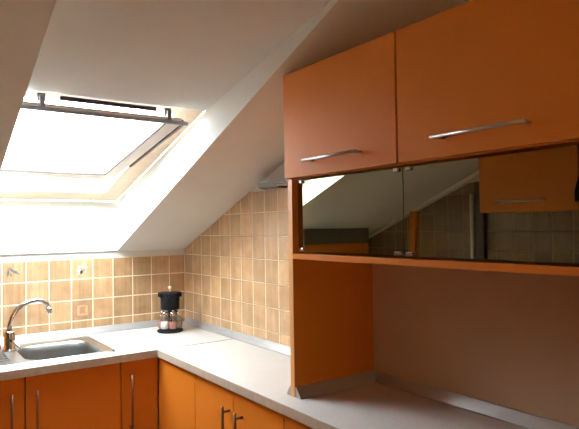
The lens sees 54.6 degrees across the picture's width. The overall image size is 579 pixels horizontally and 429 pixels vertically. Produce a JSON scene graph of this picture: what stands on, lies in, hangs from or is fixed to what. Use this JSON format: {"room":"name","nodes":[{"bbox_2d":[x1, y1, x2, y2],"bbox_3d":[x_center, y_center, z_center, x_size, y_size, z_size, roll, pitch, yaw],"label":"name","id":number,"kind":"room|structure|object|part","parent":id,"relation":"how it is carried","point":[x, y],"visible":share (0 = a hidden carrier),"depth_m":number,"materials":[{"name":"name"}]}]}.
{"room":"attic kitchen","nodes":[
{"label":"attic kitchen","id":0,"kind":"room"},
{"bbox_2d":[0,249,183,428],"bbox_3d":[-1.345,0.823,2.540,2.090,1.315,0.120,0,-2,-35],"label":"wall","id":1,"kind":"structure","parent":0,"point":[58,256],"depth_m":2.76,"materials":[{"name":"paint"}]},
{"bbox_2d":[0,317,180,344],"bbox_3d":[-1.305,0.563,2.479,1.784,0.030,0.026,0,-2,-35],"label":"trim","id":2,"kind":"structure","parent":1,"relation":"attached to","point":[154,323],"depth_m":2.70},
{"bbox_2d":[0,255,184,336],"bbox_3d":[-1.314,0.393,2.499,1.832,0.359,0.008,0,-2,-35],"label":"backsplash","id":3,"kind":"structure","parent":1,"relation":"attached to","point":[90,292],"depth_m":2.73,"materials":[{"name":"beige tile"}]},
{"bbox_2d":[0,0,468,254],"bbox_3d":[-0.141,-0.697,0.850,1.850,1.646,4.285,0,-2,-35],"label":"ceiling","id":4,"kind":"structure","parent":0,"point":[228,60],"depth_m":1.70,"materials":[{"name":"paint"}]},
{"bbox_2d":[0,90,203,200],"bbox_3d":[-0.935,-0.305,2.274,0.805,0.443,1.108,0,-2,-35],"label":"window","id":5,"kind":"structure","parent":4,"relation":"attached to","point":[153,131],"depth_m":2.48,"materials":[{"name":"white wood"}]},
{"bbox_3d":[-0.877,-0.255,2.148,0.646,0.160,0.800,0,-2,-35],"label":"sash","id":6,"kind":"part","parent":5,"relation":"part of","materials":[{"name":"white paint"}]},
{"bbox_2d":[251,0,470,366],"bbox_3d":[0.696,-0.058,1.370,0.120,2.961,4.200,0,-2,-35],"label":"wall","id":7,"kind":"structure","parent":0,"point":[278,174],"depth_m":2.32,"materials":[{"name":"paint"}]},
{"bbox_2d":[158,339,229,349],"bbox_3d":[-0.404,0.574,2.442,0.350,0.021,0.002,0,-2,-35],"label":"trim","id":8,"kind":"structure","parent":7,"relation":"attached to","point":[228,339],"depth_m":2.43,"materials":[{"name":"rubber"}]},
{"bbox_2d":[183,317,289,355],"bbox_3d":[-0.150,0.545,2.421,0.026,0.030,1.404,0,-2,-35],"label":"trim","id":9,"kind":"structure","parent":7,"relation":"attached to","point":[256,341],"depth_m":2.51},
{"bbox_2d":[184,188,289,345],"bbox_3d":[-0.151,0.227,2.452,0.010,0.656,1.438,0,-2,-35],"label":"backsplash","id":10,"kind":"structure","parent":7,"relation":"attached to","point":[237,269],"depth_m":2.50,"materials":[{"name":"beige tile"}]},
{"bbox_2d":[258,180,287,189],"bbox_3d":[0.051,-0.125,2.123,0.060,0.030,0.630,0,-2,-35],"label":"hood","id":11,"kind":"object","parent":7,"relation":"attached to","point":[284,183],"visible":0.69,"depth_m":2.24,"materials":[{"name":"metal"}]},
{"bbox_2d":[283,32,418,179],"bbox_3d":[0.241,-0.266,1.581,0.378,0.310,0.456,0,-2,-35],"label":"upper cabinet","id":12,"kind":"object","parent":7,"relation":"attached to","point":[341,117],"visible":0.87,"depth_m":1.45,"materials":[{"name":"orange laminate"}]},
{"bbox_3d":[0.109,-0.153,1.468,0.034,0.008,0.219,0,-2,-35],"label":"handle","id":13,"kind":"part","parent":12,"relation":"part of","materials":[{"name":"metal"}]},
{"bbox_2d":[375,372,578,428],"bbox_3d":[0.531,0.512,1.463,0.026,0.030,0.851,0,-2,-35],"label":"trim","id":14,"kind":"structure","parent":7,"relation":"attached to","point":[525,420],"depth_m":1.51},
{"bbox_2d":[396,0,578,164],"bbox_3d":[0.507,-0.279,1.206,0.378,0.310,0.455,0,-2,-35],"label":"upper cabinet","id":15,"kind":"object","parent":7,"relation":"attached to","point":[476,78],"visible":0.94,"depth_m":1.10,"materials":[{"name":"orange laminate"}]},
{"bbox_3d":[0.370,-0.166,1.101,0.034,0.008,0.218,0,-2,-35],"label":"handle","id":16,"kind":"part","parent":15,"relation":"part of","materials":[{"name":"metal"}]},
{"bbox_3d":[-0.085,1.469,0.762,2.090,0.100,4.440,0,-2,-35],"label":"floor","id":17,"kind":"structure","parent":0,"visible":0},
{"bbox_2d":[0,377,23,428],"bbox_3d":[-1.239,1.035,2.170,0.304,0.870,0.571,0,-2,-35],"label":"base cabinet","id":18,"kind":"object","parent":17,"relation":"on","point":[11,390],"visible":0.81,"depth_m":2.03,"materials":[{"name":"orange laminate"}]},
{"bbox_3d":[-1.000,0.763,2.019,0.010,0.230,0.033,0,-2,-35],"label":"handle","id":19,"kind":"part","parent":18,"relation":"part of","materials":[{"name":"metal"}]},
{"bbox_2d":[24,363,120,428],"bbox_3d":[-0.968,1.036,2.362,0.353,0.870,0.571,0,-2,-35],"label":"base cabinet","id":20,"kind":"object","parent":17,"relation":"on","point":[84,398],"visible":0.64,"depth_m":2.16,"materials":[{"name":"orange laminate"}]},
{"bbox_3d":[-0.930,0.763,2.068,0.010,0.230,0.033,0,-2,-35],"label":"handle","id":21,"kind":"part","parent":20,"relation":"part of","materials":[{"name":"metal"}]},
{"bbox_2d":[0,322,231,380],"bbox_3d":[-0.890,0.587,2.447,1.214,0.030,0.570,0,-2,-35],"label":"countertop","id":22,"kind":"structure","parent":20,"relation":"on","point":[143,343],"depth_m":2.40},
{"bbox_2d":[2,298,52,351],"bbox_3d":[-1.116,0.463,2.378,0.123,0.212,0.184,-1,-2,23],"label":"tap","id":23,"kind":"object","parent":22,"relation":"on","point":[10,343],"visible":1,"depth_m":2.34,"materials":[{"name":"silver metal"}]},
{"bbox_3d":[-1.123,0.530,2.301,0.082,0.035,0.018,-2,-2,40],"label":"lever","id":24,"kind":"part","parent":23,"relation":"part of","materials":[{"name":"silver metal"}]},
{"bbox_3d":[-1.105,0.428,2.387,0.183,0.144,0.025,0,-2,-35],"label":"spout","id":25,"kind":"part","parent":23,"relation":"part of","materials":[{"name":"silver metal"}]},
{"bbox_2d":[0,336,115,367],"bbox_3d":[-1.100,0.644,2.291,0.662,0.163,0.410,0,-2,-35],"label":"sink","id":26,"kind":"object","parent":22,"relation":"in","point":[42,351],"visible":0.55,"depth_m":2.46,"materials":[{"name":"metal"}]},
{"bbox_2d":[157,286,182,333],"bbox_3d":[-0.588,0.464,2.761,0.126,0.221,0.126,0,-2,-35],"label":"carousel","id":27,"kind":"object","parent":22,"relation":"on","point":[169,300],"visible":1,"depth_m":2.73,"materials":[{"name":"black plastic"}]},
{"bbox_2d":[158,311,165,327],"bbox_3d":[-0.627,0.517,2.764,0.040,0.084,0.040,0,-2,-35],"label":"jar","id":28,"kind":"object","parent":27,"relation":"on","point":[159,322],"depth_m":2.75,"materials":[{"name":"clear glass"}]},
{"bbox_2d":[161,312,168,329],"bbox_3d":[-0.607,0.515,2.725,0.040,0.084,0.040,0,-2,-35],"label":"jar","id":29,"kind":"object","parent":27,"relation":"on","point":[164,324],"depth_m":2.72,"materials":[{"name":"clear glass"}]},
{"bbox_3d":[-0.587,0.508,2.760,0.024,0.106,0.024,0,-2,-35],"label":"post","id":30,"kind":"part","parent":27,"relation":"part of","materials":[{"name":"black plastic"}]},
{"bbox_2d":[169,312,175,328],"bbox_3d":[-0.569,0.515,2.725,0.040,0.084,0.040,0,-2,-35],"label":"jar","id":31,"kind":"object","parent":27,"relation":"on","point":[172,324],"depth_m":2.71,"materials":[{"name":"clear glass"}]},
{"bbox_2d":[175,311,181,327],"bbox_3d":[-0.547,0.515,2.756,0.040,0.084,0.040,0,-2,-35],"label":"jar","id":32,"kind":"object","parent":27,"relation":"on","point":[178,323],"depth_m":2.74,"materials":[{"name":"clear glass"}]},
{"bbox_2d":[120,357,157,428],"bbox_3d":[-0.758,1.037,2.511,0.154,0.870,0.571,0,-2,-35],"label":"base cabinet","id":33,"kind":"object","parent":17,"relation":"on","point":[138,378],"visible":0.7,"depth_m":2.31,"materials":[{"name":"orange laminate"}]},
{"bbox_3d":[-0.640,0.764,2.274,0.010,0.230,0.033,0,-2,-35],"label":"handle","id":34,"kind":"part","parent":33,"relation":"part of","materials":[{"name":"metal"}]},
{"bbox_2d":[159,358,195,428],"bbox_3d":[-0.295,1.025,2.317,0.370,0.870,0.343,0,-2,-35],"label":"base cabinet","id":35,"kind":"object","parent":17,"relation":"on","point":[177,410],"visible":0.14,"depth_m":2.22,"materials":[{"name":"orange laminate"}]},
{"bbox_2d":[195,374,233,428],"bbox_3d":[-0.125,1.016,2.050,0.403,0.870,0.281,0,-2,-35],"label":"base cabinet","id":36,"kind":"object","parent":17,"relation":"on","point":[214,403],"visible":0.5,"depth_m":1.96,"materials":[{"name":"orange laminate"}]},
{"bbox_3d":[-0.211,0.748,1.851,0.033,0.230,0.010,0,-2,-35],"label":"handle","id":37,"kind":"part","parent":36,"relation":"part of","materials":[{"name":"metal"}]},
{"bbox_2d":[233,392,284,428],"bbox_3d":[0.043,1.008,1.813,0.403,0.870,0.291,0,-2,-35],"label":"base cabinet","id":38,"kind":"object","parent":17,"relation":"on","point":[248,414],"visible":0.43,"depth_m":1.74,"materials":[{"name":"orange laminate"}]},
{"bbox_3d":[-0.163,0.746,1.784,0.033,0.230,0.010,0,-2,-35],"label":"handle","id":39,"kind":"part","parent":38,"relation":"part of","materials":[{"name":"metal"}]},
{"bbox_2d":[285,416,312,428],"bbox_3d":[0.215,1.000,1.571,0.403,0.870,0.296,0,-2,-35],"label":"base cabinet","id":40,"kind":"object","parent":17,"relation":"on","point":[290,423],"visible":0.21,"depth_m":1.57,"materials":[{"name":"orange laminate"}]},
{"bbox_2d":[158,339,524,428],"bbox_3d":[0.140,0.554,1.706,0.394,0.030,1.827,0,-2,-35],"label":"countertop","id":41,"kind":"structure","parent":40,"relation":"on","point":[260,375],"depth_m":1.65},
{"bbox_2d":[288,145,578,426],"bbox_3d":[0.400,0.206,1.397,0.330,0.643,0.918,0,-2,-35],"label":"hutch","id":42,"kind":"object","parent":41,"relation":"on","point":[469,268],"visible":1,"depth_m":1.43,"materials":[{"name":"orange laminate"}]},
{"bbox_3d":[0.137,0.218,1.762,0.324,0.643,0.019,0,-2,-35],"label":"panel","id":43,"kind":"part","parent":42,"relation":"part of","materials":[{"name":"orange laminate"}]},
{"bbox_2d":[295,370,377,399],"bbox_3d":[0.156,0.524,1.736,0.322,0.030,0.026,0,-2,-35],"label":"trim","id":44,"kind":"structure","parent":42,"relation":"attached to","point":[328,386],"depth_m":1.72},
{"bbox_3d":[0.150,-0.001,1.504,0.005,0.210,0.422,0,-2,-35],"label":"glass door","id":45,"kind":"part","parent":42,"relation":"part of","materials":[{"name":"glass"}]},
{"bbox_2d":[293,252,578,276],"bbox_3d":[0.397,0.112,1.397,0.324,0.016,0.880,0,-2,-35],"label":"shelf","id":46,"kind":"object","parent":42,"relation":"attached to","point":[531,265],"depth_m":1.20,"materials":[{"name":"orange laminate"}]},
{"bbox_3d":[0.532,0.206,1.490,0.005,0.643,0.881,0,-2,-35],"label":"panel","id":47,"kind":"part","parent":42,"relation":"part of","materials":[{"name":"brown wood"}]},
{"bbox_3d":[0.404,-0.013,1.147,0.005,0.210,0.450,0,-2,-35],"label":"glass door","id":48,"kind":"part","parent":42,"relation":"part of","materials":[{"name":"glass"}]}
]}

